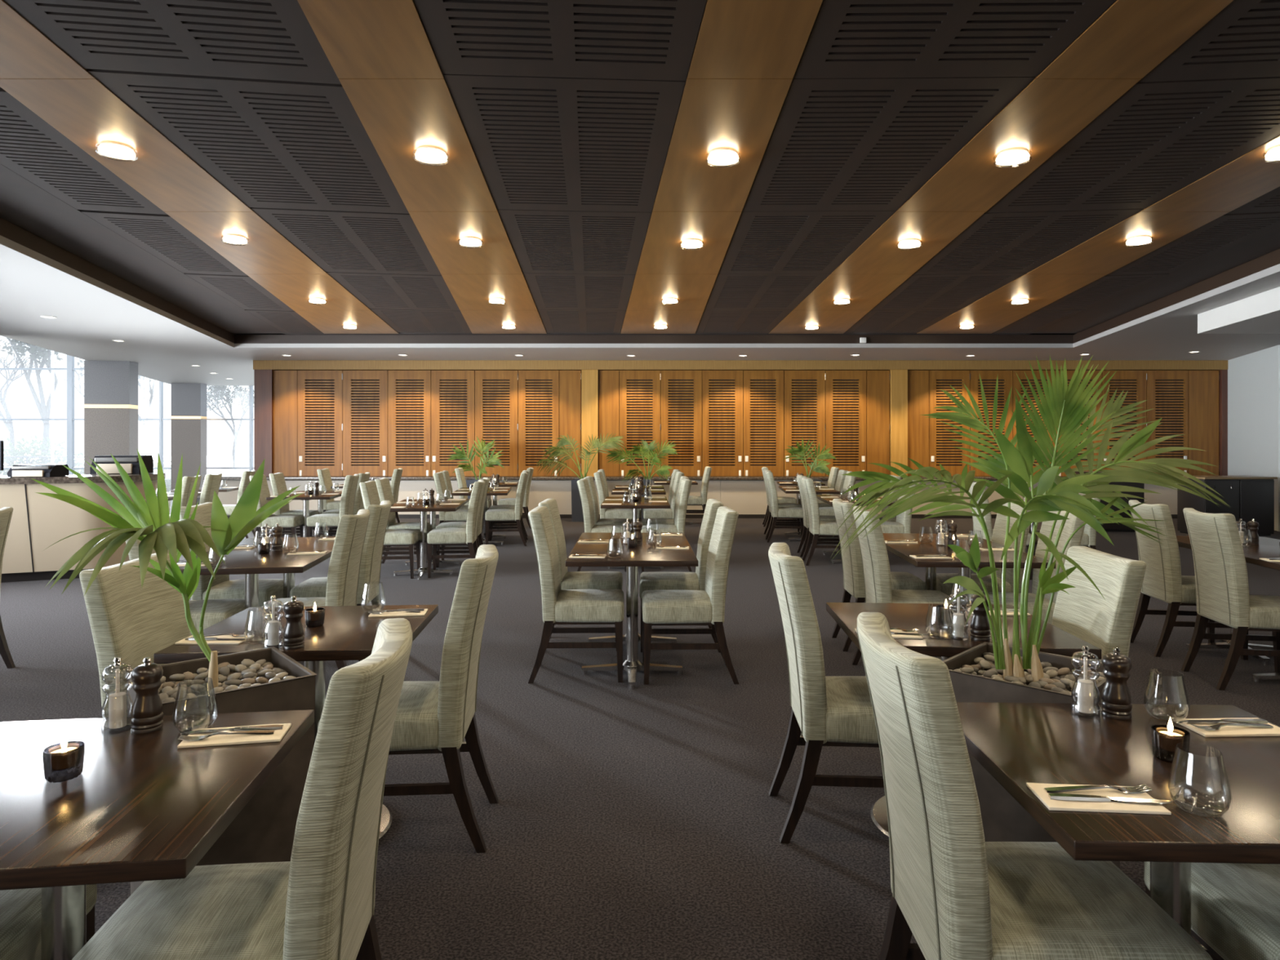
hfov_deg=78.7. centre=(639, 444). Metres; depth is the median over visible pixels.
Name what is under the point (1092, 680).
pebble
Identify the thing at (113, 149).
ceiling lamp
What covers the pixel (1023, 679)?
pebble
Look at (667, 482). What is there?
dining table
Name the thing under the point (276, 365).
trim
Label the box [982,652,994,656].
pebble
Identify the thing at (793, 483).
dining table
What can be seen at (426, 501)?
tealight holder
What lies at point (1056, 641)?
dining table
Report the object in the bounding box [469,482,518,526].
dining table
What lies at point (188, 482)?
dining chair
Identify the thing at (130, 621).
dining chair
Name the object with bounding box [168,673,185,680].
pebble
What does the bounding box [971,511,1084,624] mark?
dining chair
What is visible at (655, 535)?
folded napkin
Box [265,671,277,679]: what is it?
pebble
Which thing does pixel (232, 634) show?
fork
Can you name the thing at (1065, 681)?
pebble
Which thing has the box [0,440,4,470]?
monitor
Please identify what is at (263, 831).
planter box
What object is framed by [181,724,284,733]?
table knife
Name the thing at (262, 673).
pebble
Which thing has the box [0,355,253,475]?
window
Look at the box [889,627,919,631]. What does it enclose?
fork
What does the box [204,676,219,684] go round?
pebble
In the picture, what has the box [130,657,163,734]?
pepper mill
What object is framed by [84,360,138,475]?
pillar
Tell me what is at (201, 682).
pebble
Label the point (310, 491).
tealight holder
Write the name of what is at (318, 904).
dining chair
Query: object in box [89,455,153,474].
printer
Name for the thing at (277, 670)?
pebble
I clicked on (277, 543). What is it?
pepper mill
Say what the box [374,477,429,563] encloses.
dining chair
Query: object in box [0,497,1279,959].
floor
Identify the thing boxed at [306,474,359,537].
dining chair
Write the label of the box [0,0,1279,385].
ceiling
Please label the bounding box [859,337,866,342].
sensor
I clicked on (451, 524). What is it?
dining chair
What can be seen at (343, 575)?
dining chair
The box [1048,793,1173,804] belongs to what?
table knife
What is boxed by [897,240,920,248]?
diffuser
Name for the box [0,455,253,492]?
ground
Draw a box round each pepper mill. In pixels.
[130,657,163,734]
[271,523,283,551]
[282,595,304,649]
[314,480,319,493]
[428,488,435,503]
[495,473,499,483]
[632,519,642,545]
[635,486,641,500]
[639,478,643,490]
[853,487,858,498]
[946,520,957,545]
[969,590,991,641]
[1101,647,1132,720]
[1246,519,1259,544]
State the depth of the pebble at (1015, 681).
2.18 m
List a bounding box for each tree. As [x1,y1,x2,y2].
[0,337,66,461]
[0,352,39,463]
[58,369,84,396]
[76,358,155,455]
[206,385,253,466]
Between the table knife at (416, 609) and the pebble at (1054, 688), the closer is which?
the pebble at (1054, 688)
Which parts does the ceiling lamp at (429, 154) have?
mounting plate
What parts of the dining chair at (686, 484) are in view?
seat, backrest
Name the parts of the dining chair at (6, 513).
backrest, leg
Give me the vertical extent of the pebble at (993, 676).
0.022 m
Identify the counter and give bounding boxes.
[0,473,165,582]
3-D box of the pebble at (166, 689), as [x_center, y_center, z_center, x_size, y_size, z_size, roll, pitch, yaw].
[-1.284,0.672,2.124,0.028,0.022,0.046,0,0,-44]
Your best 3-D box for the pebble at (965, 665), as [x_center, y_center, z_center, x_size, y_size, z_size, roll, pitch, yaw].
[0.983,0.672,2.343,0.030,0.019,0.042,0,0,-31]
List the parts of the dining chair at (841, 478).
seat, backrest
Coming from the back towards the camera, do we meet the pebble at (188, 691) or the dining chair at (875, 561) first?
the dining chair at (875, 561)
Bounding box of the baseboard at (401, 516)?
[226,514,1177,518]
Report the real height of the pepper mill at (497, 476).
0.168 m
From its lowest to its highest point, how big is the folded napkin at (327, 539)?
0.007 m
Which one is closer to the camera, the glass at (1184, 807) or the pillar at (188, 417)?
the glass at (1184, 807)
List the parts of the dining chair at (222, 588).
backrest, seat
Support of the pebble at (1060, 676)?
on the planter box at (1004, 819)
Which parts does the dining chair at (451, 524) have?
leg, seat, leg, leg, backrest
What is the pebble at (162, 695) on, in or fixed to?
on the pebble
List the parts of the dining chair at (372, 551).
seat, backrest, leg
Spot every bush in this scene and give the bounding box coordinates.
[0,435,84,475]
[151,458,171,492]
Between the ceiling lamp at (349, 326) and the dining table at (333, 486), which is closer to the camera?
the ceiling lamp at (349, 326)
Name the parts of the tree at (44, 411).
crown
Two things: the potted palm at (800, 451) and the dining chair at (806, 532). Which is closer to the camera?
the dining chair at (806, 532)
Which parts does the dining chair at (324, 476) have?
backrest, seat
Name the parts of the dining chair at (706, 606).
leg, leg, seat, seat rail, leg, backrest, leg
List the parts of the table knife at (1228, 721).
blade, handle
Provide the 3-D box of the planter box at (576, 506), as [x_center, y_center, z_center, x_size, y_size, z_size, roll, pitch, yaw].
[-1.060,1.029,14.450,0.400,0.770,0.400,0,0,0]
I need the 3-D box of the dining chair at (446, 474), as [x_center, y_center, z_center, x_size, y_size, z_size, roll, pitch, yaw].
[-2.691,0.906,11.675,0.587,1.017,0.438,0,0,-7]
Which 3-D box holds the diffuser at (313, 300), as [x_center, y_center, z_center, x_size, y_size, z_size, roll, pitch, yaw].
[-4.037,-1.788,9.780,0.192,0.035,0.192,0,0,0]
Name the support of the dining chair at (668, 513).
on the floor
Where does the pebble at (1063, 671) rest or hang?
on the pebble at (1060, 676)
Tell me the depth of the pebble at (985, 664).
2.37 m
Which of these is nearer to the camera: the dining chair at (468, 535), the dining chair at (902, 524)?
the dining chair at (468, 535)
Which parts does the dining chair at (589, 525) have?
backrest, seat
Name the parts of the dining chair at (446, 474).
backrest, seat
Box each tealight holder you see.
[42,733,84,782]
[257,539,270,554]
[304,602,324,627]
[307,488,313,494]
[423,496,429,504]
[626,533,637,547]
[632,494,638,502]
[852,493,857,499]
[936,600,955,624]
[947,535,959,548]
[1151,717,1190,764]
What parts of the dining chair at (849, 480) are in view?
seat, backrest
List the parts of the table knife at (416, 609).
blade, handle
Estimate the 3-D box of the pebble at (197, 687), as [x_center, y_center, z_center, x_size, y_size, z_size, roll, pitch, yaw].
[-1.219,0.671,2.155,0.034,0.020,0.040,0,0,-36]
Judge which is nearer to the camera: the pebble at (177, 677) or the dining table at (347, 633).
the pebble at (177, 677)
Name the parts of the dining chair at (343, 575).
seat, leg, backrest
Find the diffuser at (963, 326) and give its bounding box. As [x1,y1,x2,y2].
[960,324,973,328]
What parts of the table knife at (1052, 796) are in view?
handle, blade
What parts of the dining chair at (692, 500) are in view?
seat, backrest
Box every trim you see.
[203,476,1062,479]
[253,360,1227,370]
[253,369,274,476]
[581,369,598,476]
[889,369,907,475]
[1197,286,1279,333]
[1217,369,1227,475]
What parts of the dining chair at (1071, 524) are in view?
seat, backrest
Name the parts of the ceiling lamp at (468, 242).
mounting plate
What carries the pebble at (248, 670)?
in the planter box at (263, 831)
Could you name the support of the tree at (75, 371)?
on the ground
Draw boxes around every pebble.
[158,693,168,700]
[160,675,165,683]
[161,686,173,693]
[161,697,174,702]
[162,681,174,688]
[164,689,177,697]
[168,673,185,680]
[170,690,186,700]
[173,687,186,691]
[175,684,186,688]
[176,680,191,686]
[182,671,195,680]
[184,693,195,698]
[186,688,199,696]
[189,679,204,685]
[190,684,205,691]
[194,671,208,679]
[196,667,207,674]
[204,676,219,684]
[209,686,223,693]
[217,662,230,667]
[217,675,226,682]
[218,666,230,676]
[224,679,241,685]
[225,684,238,690]
[226,664,235,671]
[226,672,241,680]
[234,664,247,672]
[238,683,252,687]
[240,658,254,666]
[240,668,256,675]
[241,671,255,679]
[241,677,255,684]
[248,663,260,671]
[253,658,266,666]
[255,676,266,684]
[257,669,274,676]
[262,664,273,670]
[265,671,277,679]
[268,677,280,682]
[272,667,284,673]
[274,671,288,679]
[283,675,296,679]
[958,666,973,673]
[961,664,973,669]
[970,664,982,670]
[973,657,985,662]
[973,667,979,672]
[977,670,985,675]
[979,659,991,668]
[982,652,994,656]
[982,669,997,677]
[983,654,994,662]
[991,675,1003,679]
[992,676,1004,680]
[995,667,1003,674]
[1004,675,1021,682]
[1011,680,1023,684]
[1017,676,1026,683]
[1024,674,1033,682]
[1028,681,1041,688]
[1035,680,1048,688]
[1039,677,1055,684]
[1040,662,1052,668]
[1043,666,1057,673]
[1043,672,1049,679]
[1043,684,1057,690]
[1045,669,1057,678]
[1049,678,1060,682]
[1050,681,1066,689]
[1051,686,1064,692]
[1057,667,1070,675]
[1057,674,1067,678]
[1059,678,1071,686]
[1060,690,1070,693]
[1064,674,1077,680]
[1068,680,1077,688]
[1072,690,1077,695]
[1073,671,1082,675]
[1077,675,1091,679]
[1080,673,1094,679]
[1081,669,1095,676]
[1088,679,1098,685]
[1092,676,1104,682]
[1094,671,1105,678]
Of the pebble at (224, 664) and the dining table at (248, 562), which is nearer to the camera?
the pebble at (224, 664)
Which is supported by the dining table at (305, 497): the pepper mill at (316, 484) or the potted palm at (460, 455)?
the pepper mill at (316, 484)
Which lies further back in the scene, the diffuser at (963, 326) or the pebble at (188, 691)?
the diffuser at (963, 326)
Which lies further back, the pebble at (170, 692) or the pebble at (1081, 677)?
the pebble at (1081, 677)
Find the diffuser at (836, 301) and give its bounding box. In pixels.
[834,299,849,304]
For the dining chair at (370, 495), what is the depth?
8.22 m
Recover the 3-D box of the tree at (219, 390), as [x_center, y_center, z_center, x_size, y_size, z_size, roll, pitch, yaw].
[-27.573,-1.661,53.339,4.506,6.779,5.447,0,0,30]
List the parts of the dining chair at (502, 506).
leg, seat, leg, backrest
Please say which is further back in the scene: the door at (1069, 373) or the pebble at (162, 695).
the door at (1069, 373)
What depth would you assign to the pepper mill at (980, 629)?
2.64 m
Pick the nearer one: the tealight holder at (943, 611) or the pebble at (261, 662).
the pebble at (261, 662)
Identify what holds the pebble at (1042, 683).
on the pebble
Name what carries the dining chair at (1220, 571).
on the floor
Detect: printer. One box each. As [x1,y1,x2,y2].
[7,464,69,477]
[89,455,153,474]
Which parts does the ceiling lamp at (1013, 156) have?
mounting plate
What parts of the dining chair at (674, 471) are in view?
backrest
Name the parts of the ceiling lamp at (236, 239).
mounting plate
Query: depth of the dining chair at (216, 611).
4.36 m
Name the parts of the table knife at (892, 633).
blade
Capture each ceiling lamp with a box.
[97,142,135,161]
[221,234,247,245]
[307,297,325,304]
[343,324,357,329]
[415,146,448,165]
[458,236,482,248]
[488,297,504,304]
[502,324,515,329]
[654,324,667,329]
[661,297,678,304]
[680,238,702,249]
[707,148,739,167]
[805,324,817,330]
[832,297,850,305]
[896,238,921,249]
[959,324,974,329]
[995,148,1029,167]
[1011,297,1028,305]
[1125,235,1153,247]
[1265,145,1279,163]
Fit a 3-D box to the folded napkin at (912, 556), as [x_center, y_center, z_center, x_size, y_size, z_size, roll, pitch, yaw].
[1.705,0.660,4.587,0.210,0.007,0.104,0,0,0]
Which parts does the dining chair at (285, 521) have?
leg, backrest, leg, seat rail, seat, leg, leg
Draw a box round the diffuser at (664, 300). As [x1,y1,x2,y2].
[662,298,677,303]
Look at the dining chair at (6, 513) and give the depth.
4.92 m
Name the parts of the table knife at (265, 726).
blade, handle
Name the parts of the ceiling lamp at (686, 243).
mounting plate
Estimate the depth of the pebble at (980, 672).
2.35 m
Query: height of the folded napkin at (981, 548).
0.007 m
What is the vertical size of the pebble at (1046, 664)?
0.019 m
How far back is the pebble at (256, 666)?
2.34 m
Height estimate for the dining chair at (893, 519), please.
1.017 m
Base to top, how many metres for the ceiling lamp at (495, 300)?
0.055 m
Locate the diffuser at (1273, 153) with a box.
[1265,147,1279,159]
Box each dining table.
[0,709,314,959]
[153,604,438,839]
[156,492,200,514]
[170,487,239,492]
[177,536,335,608]
[266,490,342,537]
[330,484,343,488]
[390,498,468,580]
[450,487,511,546]
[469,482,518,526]
[565,532,698,689]
[600,496,670,568]
[611,488,666,521]
[614,485,664,521]
[653,480,697,524]
[776,481,825,504]
[778,485,840,541]
[816,494,894,564]
[826,602,1101,836]
[883,533,1055,604]
[956,702,1279,936]
[1023,521,1036,573]
[1176,535,1279,683]
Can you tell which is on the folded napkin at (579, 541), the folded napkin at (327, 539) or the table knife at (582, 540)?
the table knife at (582, 540)
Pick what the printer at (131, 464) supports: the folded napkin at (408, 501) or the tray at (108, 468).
the tray at (108, 468)
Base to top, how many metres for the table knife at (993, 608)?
0.006 m
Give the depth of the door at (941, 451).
15.07 m
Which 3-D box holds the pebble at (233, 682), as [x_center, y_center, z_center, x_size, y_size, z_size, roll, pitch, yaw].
[-1.144,0.671,2.203,0.049,0.018,0.031,0,0,-37]
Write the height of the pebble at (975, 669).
0.021 m
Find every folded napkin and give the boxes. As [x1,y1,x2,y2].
[174,635,253,644]
[177,562,212,566]
[177,723,291,748]
[233,546,254,549]
[287,551,327,555]
[318,537,334,540]
[368,608,427,617]
[391,506,406,507]
[396,501,417,502]
[447,498,466,500]
[568,554,606,558]
[577,539,609,542]
[604,498,622,500]
[653,533,682,536]
[655,546,688,549]
[820,496,839,497]
[854,628,923,639]
[884,540,917,543]
[909,555,951,558]
[943,534,977,537]
[965,608,1030,615]
[979,547,1017,551]
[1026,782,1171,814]
[1173,717,1279,737]
[1259,558,1279,561]
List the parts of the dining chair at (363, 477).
seat, backrest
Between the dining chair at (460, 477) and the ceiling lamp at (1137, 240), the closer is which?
the ceiling lamp at (1137, 240)
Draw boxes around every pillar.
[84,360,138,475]
[170,382,207,497]
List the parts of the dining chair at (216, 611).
backrest, seat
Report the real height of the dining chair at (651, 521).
1.017 m
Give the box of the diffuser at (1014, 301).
[1011,299,1028,304]
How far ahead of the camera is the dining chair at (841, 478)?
12.00 m
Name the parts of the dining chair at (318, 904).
seat, backrest, leg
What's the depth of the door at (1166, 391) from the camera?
15.07 m
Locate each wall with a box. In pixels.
[217,480,1177,514]
[284,370,1066,476]
[1227,345,1279,531]
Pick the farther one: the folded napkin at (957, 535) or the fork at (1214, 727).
the folded napkin at (957, 535)
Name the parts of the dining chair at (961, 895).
leg, backrest, seat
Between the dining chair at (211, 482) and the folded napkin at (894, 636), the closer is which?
the folded napkin at (894, 636)
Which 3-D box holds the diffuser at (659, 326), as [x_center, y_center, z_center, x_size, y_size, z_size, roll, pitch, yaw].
[0.315,-1.788,11.935,0.192,0.035,0.192,0,0,0]
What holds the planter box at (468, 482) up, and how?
on the floor
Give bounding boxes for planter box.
[124,646,316,894]
[465,479,491,498]
[571,478,594,521]
[630,478,652,519]
[795,479,822,503]
[942,641,1119,868]
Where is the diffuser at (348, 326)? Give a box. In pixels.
[343,324,356,328]
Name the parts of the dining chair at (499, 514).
leg, leg, seat, seat rail, leg, backrest, leg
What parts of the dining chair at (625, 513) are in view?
backrest, seat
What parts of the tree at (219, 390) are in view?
crown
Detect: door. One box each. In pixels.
[273,370,297,475]
[297,370,342,475]
[342,370,387,475]
[387,370,431,475]
[431,370,475,475]
[475,370,518,475]
[518,370,559,475]
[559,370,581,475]
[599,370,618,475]
[619,370,661,475]
[661,370,702,475]
[702,370,742,475]
[743,370,783,475]
[783,370,825,475]
[825,370,866,475]
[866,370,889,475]
[907,370,928,475]
[928,370,970,475]
[969,370,1013,475]
[1013,370,1056,475]
[1056,370,1102,475]
[1102,370,1146,470]
[1146,370,1188,475]
[1188,370,1219,475]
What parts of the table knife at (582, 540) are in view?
handle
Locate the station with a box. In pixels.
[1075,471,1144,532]
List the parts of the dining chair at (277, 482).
backrest, seat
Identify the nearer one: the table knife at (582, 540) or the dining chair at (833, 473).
the table knife at (582, 540)
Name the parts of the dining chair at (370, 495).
backrest, seat rail, seat, leg, leg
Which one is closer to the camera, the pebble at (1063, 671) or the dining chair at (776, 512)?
the pebble at (1063, 671)
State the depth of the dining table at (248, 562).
4.52 m
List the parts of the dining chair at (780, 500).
backrest, leg, leg, seat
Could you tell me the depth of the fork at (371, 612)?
3.04 m
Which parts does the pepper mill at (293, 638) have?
knob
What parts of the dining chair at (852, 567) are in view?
leg, backrest, leg, seat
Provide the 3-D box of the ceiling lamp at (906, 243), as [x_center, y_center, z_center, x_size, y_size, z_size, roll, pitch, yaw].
[2.415,-1.792,7.003,0.216,0.055,0.216,0,0,0]
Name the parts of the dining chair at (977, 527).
backrest, seat, leg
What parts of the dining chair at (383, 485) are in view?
backrest, leg, seat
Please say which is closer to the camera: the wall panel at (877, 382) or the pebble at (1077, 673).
the pebble at (1077, 673)
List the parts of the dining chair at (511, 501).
seat, leg, backrest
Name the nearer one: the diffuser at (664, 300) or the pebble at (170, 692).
the pebble at (170, 692)
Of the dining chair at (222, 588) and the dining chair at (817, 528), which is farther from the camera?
the dining chair at (817, 528)
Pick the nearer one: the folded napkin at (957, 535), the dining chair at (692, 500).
the folded napkin at (957, 535)
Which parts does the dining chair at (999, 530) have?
seat, backrest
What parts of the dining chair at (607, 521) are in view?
backrest, seat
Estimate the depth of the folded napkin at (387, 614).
3.03 m
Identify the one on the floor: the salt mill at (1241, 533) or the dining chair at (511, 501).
the dining chair at (511, 501)
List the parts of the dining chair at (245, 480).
seat, backrest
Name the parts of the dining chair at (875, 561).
leg, backrest, seat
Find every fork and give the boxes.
[177,730,275,741]
[191,632,252,637]
[286,551,321,553]
[368,609,420,613]
[573,553,606,555]
[656,545,685,547]
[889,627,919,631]
[915,553,946,555]
[989,608,1019,612]
[1043,784,1151,793]
[1190,723,1273,730]
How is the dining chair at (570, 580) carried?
on the floor
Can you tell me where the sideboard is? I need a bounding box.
[1177,475,1277,536]
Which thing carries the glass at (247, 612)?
on the dining table at (347, 633)
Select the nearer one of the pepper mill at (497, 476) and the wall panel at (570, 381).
the pepper mill at (497, 476)
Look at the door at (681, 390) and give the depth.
15.07 m
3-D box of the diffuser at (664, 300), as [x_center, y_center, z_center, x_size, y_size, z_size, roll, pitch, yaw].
[0.376,-1.788,9.780,0.192,0.035,0.192,0,0,0]
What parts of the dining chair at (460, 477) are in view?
backrest, seat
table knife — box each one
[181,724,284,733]
[185,637,251,639]
[368,608,424,611]
[572,554,604,555]
[580,539,612,541]
[887,540,915,542]
[890,631,927,635]
[915,555,953,556]
[965,608,1020,610]
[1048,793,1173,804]
[1176,719,1267,723]
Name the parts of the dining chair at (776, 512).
leg, leg, backrest, seat, seat rail, leg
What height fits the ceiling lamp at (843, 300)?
0.055 m
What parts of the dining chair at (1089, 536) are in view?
seat, backrest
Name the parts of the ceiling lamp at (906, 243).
mounting plate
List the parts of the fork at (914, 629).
handle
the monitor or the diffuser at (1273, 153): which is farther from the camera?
the monitor
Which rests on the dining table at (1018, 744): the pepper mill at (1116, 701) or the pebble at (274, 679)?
the pepper mill at (1116, 701)
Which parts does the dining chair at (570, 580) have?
backrest, seat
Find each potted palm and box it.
[31,449,304,691]
[446,436,504,479]
[534,433,624,479]
[604,438,677,482]
[783,437,835,478]
[831,355,1229,681]
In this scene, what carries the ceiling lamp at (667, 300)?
attached to the ceiling
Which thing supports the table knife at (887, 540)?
on the folded napkin at (886, 541)
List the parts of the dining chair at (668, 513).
seat, backrest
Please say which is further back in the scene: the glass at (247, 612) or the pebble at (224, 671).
the glass at (247, 612)
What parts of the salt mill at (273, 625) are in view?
knob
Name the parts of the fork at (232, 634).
handle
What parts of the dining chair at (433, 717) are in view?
seat, seat rail, leg, backrest, leg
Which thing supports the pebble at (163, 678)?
in the planter box at (263, 831)
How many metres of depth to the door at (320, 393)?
15.07 m
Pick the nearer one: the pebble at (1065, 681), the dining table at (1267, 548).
the pebble at (1065, 681)
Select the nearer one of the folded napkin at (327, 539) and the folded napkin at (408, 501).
the folded napkin at (327, 539)
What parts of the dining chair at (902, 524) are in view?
seat, backrest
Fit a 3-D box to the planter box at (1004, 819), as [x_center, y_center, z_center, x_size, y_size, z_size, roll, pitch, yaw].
[1.125,1.029,2.265,0.400,0.770,0.400,0,0,-45]
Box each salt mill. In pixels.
[101,657,133,734]
[260,523,271,550]
[262,595,283,648]
[622,519,631,544]
[630,486,635,499]
[847,484,852,498]
[936,520,946,546]
[948,589,968,639]
[1071,645,1100,719]
[1235,518,1246,544]
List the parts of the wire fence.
rail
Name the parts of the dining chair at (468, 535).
leg, leg, seat, seat rail, leg, leg, backrest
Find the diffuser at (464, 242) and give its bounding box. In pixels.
[459,238,481,246]
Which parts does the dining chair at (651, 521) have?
seat, backrest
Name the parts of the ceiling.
slotted panel, slotted panel, slotted panel, slotted panel, slotted panel, slotted panel, slotted panel, slotted panel, slotted panel, slotted panel, slotted panel, slotted panel, slotted panel, slotted panel, slotted panel, slotted panel, slotted panel, slotted panel, slotted panel, slotted panel, slotted panel, slotted panel, slotted panel, slotted panel, slotted panel, slotted panel, slotted panel, slotted panel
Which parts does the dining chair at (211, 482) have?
backrest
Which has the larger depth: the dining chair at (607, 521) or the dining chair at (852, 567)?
the dining chair at (607, 521)
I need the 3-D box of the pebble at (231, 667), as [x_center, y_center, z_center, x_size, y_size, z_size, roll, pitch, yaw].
[-1.225,0.672,2.348,0.042,0.018,0.026,0,0,27]
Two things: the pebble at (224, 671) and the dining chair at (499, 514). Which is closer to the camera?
the pebble at (224, 671)
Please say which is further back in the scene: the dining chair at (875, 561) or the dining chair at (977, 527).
the dining chair at (977, 527)
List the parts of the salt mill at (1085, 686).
knob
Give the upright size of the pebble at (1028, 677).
0.021 m
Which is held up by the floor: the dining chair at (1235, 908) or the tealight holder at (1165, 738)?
the dining chair at (1235, 908)
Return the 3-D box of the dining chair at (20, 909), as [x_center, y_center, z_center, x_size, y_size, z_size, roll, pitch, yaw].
[-1.498,0.906,1.538,0.587,1.017,0.438,0,0,-7]
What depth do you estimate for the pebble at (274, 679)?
2.20 m
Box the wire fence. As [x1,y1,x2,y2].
[0,456,84,475]
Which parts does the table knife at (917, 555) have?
handle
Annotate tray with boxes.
[12,470,44,476]
[96,463,132,473]
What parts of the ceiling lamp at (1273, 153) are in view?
mounting plate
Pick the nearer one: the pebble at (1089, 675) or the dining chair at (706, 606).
the pebble at (1089, 675)
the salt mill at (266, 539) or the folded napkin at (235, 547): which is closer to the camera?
the salt mill at (266, 539)
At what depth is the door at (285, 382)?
15.07 m
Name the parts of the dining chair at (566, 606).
leg, backrest, leg, seat rail, seat, leg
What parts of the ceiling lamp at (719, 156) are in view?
mounting plate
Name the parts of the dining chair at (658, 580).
leg, seat, backrest, leg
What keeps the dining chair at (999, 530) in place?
on the floor
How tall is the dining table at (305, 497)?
0.750 m
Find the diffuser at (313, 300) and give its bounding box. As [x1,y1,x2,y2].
[309,298,325,303]
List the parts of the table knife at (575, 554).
handle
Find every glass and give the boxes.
[172,679,218,732]
[244,612,271,644]
[360,582,386,611]
[924,605,954,639]
[1143,671,1190,722]
[1168,746,1231,817]
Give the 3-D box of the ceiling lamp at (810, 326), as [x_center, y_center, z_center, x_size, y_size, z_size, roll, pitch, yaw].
[2.640,-1.792,12.000,0.216,0.055,0.216,0,0,0]
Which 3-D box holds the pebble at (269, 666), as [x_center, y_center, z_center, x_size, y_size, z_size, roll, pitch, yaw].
[-1.116,0.671,2.342,0.029,0.022,0.047,0,0,-24]
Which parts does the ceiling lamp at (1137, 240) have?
mounting plate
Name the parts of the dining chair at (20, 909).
leg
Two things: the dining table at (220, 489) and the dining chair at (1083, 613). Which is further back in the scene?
the dining table at (220, 489)
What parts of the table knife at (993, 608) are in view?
handle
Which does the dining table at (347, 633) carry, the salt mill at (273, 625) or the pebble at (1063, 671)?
the salt mill at (273, 625)
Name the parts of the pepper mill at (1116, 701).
knob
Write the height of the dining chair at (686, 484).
1.017 m
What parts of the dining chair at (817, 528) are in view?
leg, backrest, leg, seat, seat rail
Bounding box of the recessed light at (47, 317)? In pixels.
[40,315,57,318]
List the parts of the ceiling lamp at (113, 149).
mounting plate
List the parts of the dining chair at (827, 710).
leg, backrest, leg, seat rail, seat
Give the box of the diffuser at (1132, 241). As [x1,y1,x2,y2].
[1125,236,1151,245]
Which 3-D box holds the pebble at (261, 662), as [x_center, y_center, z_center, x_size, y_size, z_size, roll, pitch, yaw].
[-1.166,0.671,2.389,0.026,0.021,0.042,0,0,25]
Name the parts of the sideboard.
door, door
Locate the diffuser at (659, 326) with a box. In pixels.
[654,324,666,328]
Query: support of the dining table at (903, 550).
on the floor
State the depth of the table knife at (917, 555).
4.56 m
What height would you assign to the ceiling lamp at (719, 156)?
0.055 m
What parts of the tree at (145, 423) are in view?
crown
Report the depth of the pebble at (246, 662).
2.39 m
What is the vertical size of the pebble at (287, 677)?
0.023 m
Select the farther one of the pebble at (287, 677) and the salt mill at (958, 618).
the salt mill at (958, 618)
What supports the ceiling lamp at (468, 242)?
attached to the ceiling
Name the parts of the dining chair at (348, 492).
leg, leg, seat, seat rail, backrest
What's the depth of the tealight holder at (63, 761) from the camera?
1.54 m
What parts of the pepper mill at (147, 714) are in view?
knob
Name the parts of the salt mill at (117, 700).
knob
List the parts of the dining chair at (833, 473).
backrest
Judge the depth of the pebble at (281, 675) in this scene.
2.26 m
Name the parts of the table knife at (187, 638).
handle, blade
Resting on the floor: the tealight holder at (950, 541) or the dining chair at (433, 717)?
the dining chair at (433, 717)
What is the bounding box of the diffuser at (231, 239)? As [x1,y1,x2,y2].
[222,235,247,244]
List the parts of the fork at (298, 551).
handle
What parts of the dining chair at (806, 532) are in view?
leg, backrest, leg, seat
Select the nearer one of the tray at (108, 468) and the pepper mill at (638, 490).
the tray at (108, 468)
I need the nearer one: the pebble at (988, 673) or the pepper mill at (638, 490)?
the pebble at (988, 673)
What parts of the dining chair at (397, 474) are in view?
backrest, leg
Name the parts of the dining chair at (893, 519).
backrest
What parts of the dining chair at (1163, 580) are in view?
leg, backrest, leg, seat rail, seat, leg, leg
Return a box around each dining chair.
[0,506,15,668]
[0,884,97,959]
[71,617,413,959]
[79,552,191,717]
[122,515,244,635]
[168,473,222,516]
[179,475,201,519]
[179,502,283,607]
[222,470,256,538]
[248,474,302,537]
[261,509,369,669]
[269,472,317,537]
[289,500,391,605]
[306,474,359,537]
[316,468,340,528]
[317,544,498,853]
[321,471,369,533]
[359,480,420,578]
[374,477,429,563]
[390,468,402,522]
[426,480,484,577]
[432,472,467,524]
[435,477,489,568]
[440,470,468,522]
[454,467,491,510]
[484,471,528,546]
[488,470,528,540]
[497,467,533,528]
[528,506,624,683]
[537,498,622,651]
[577,478,629,572]
[583,475,631,531]
[593,471,632,532]
[597,469,608,496]
[639,498,723,652]
[640,475,688,524]
[640,478,692,571]
[641,506,738,684]
[642,469,680,509]
[642,471,684,519]
[686,466,711,513]
[761,466,796,526]
[763,469,802,537]
[764,471,805,542]
[768,542,884,843]
[796,475,840,556]
[801,476,840,565]
[817,466,839,502]
[817,469,847,506]
[817,471,856,541]
[831,498,927,651]
[851,506,957,675]
[856,612,1213,959]
[879,475,901,558]
[880,480,916,567]
[936,502,1031,601]
[968,482,1032,579]
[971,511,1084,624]
[1036,484,1100,549]
[1051,546,1146,662]
[1128,499,1248,660]
[1143,862,1279,959]
[1181,507,1279,690]
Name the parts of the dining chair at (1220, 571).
leg, backrest, leg, seat rail, seat, leg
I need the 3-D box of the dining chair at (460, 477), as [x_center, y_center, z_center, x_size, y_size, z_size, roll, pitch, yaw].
[-2.812,0.906,13.148,0.587,1.017,0.438,0,0,-5]
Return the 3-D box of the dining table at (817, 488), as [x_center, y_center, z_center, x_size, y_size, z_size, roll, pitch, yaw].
[2.520,1.039,11.750,0.760,0.750,1.420,0,0,6]
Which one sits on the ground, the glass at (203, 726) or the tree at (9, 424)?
the tree at (9, 424)
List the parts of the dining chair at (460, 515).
backrest, seat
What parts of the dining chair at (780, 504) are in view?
leg, backrest, seat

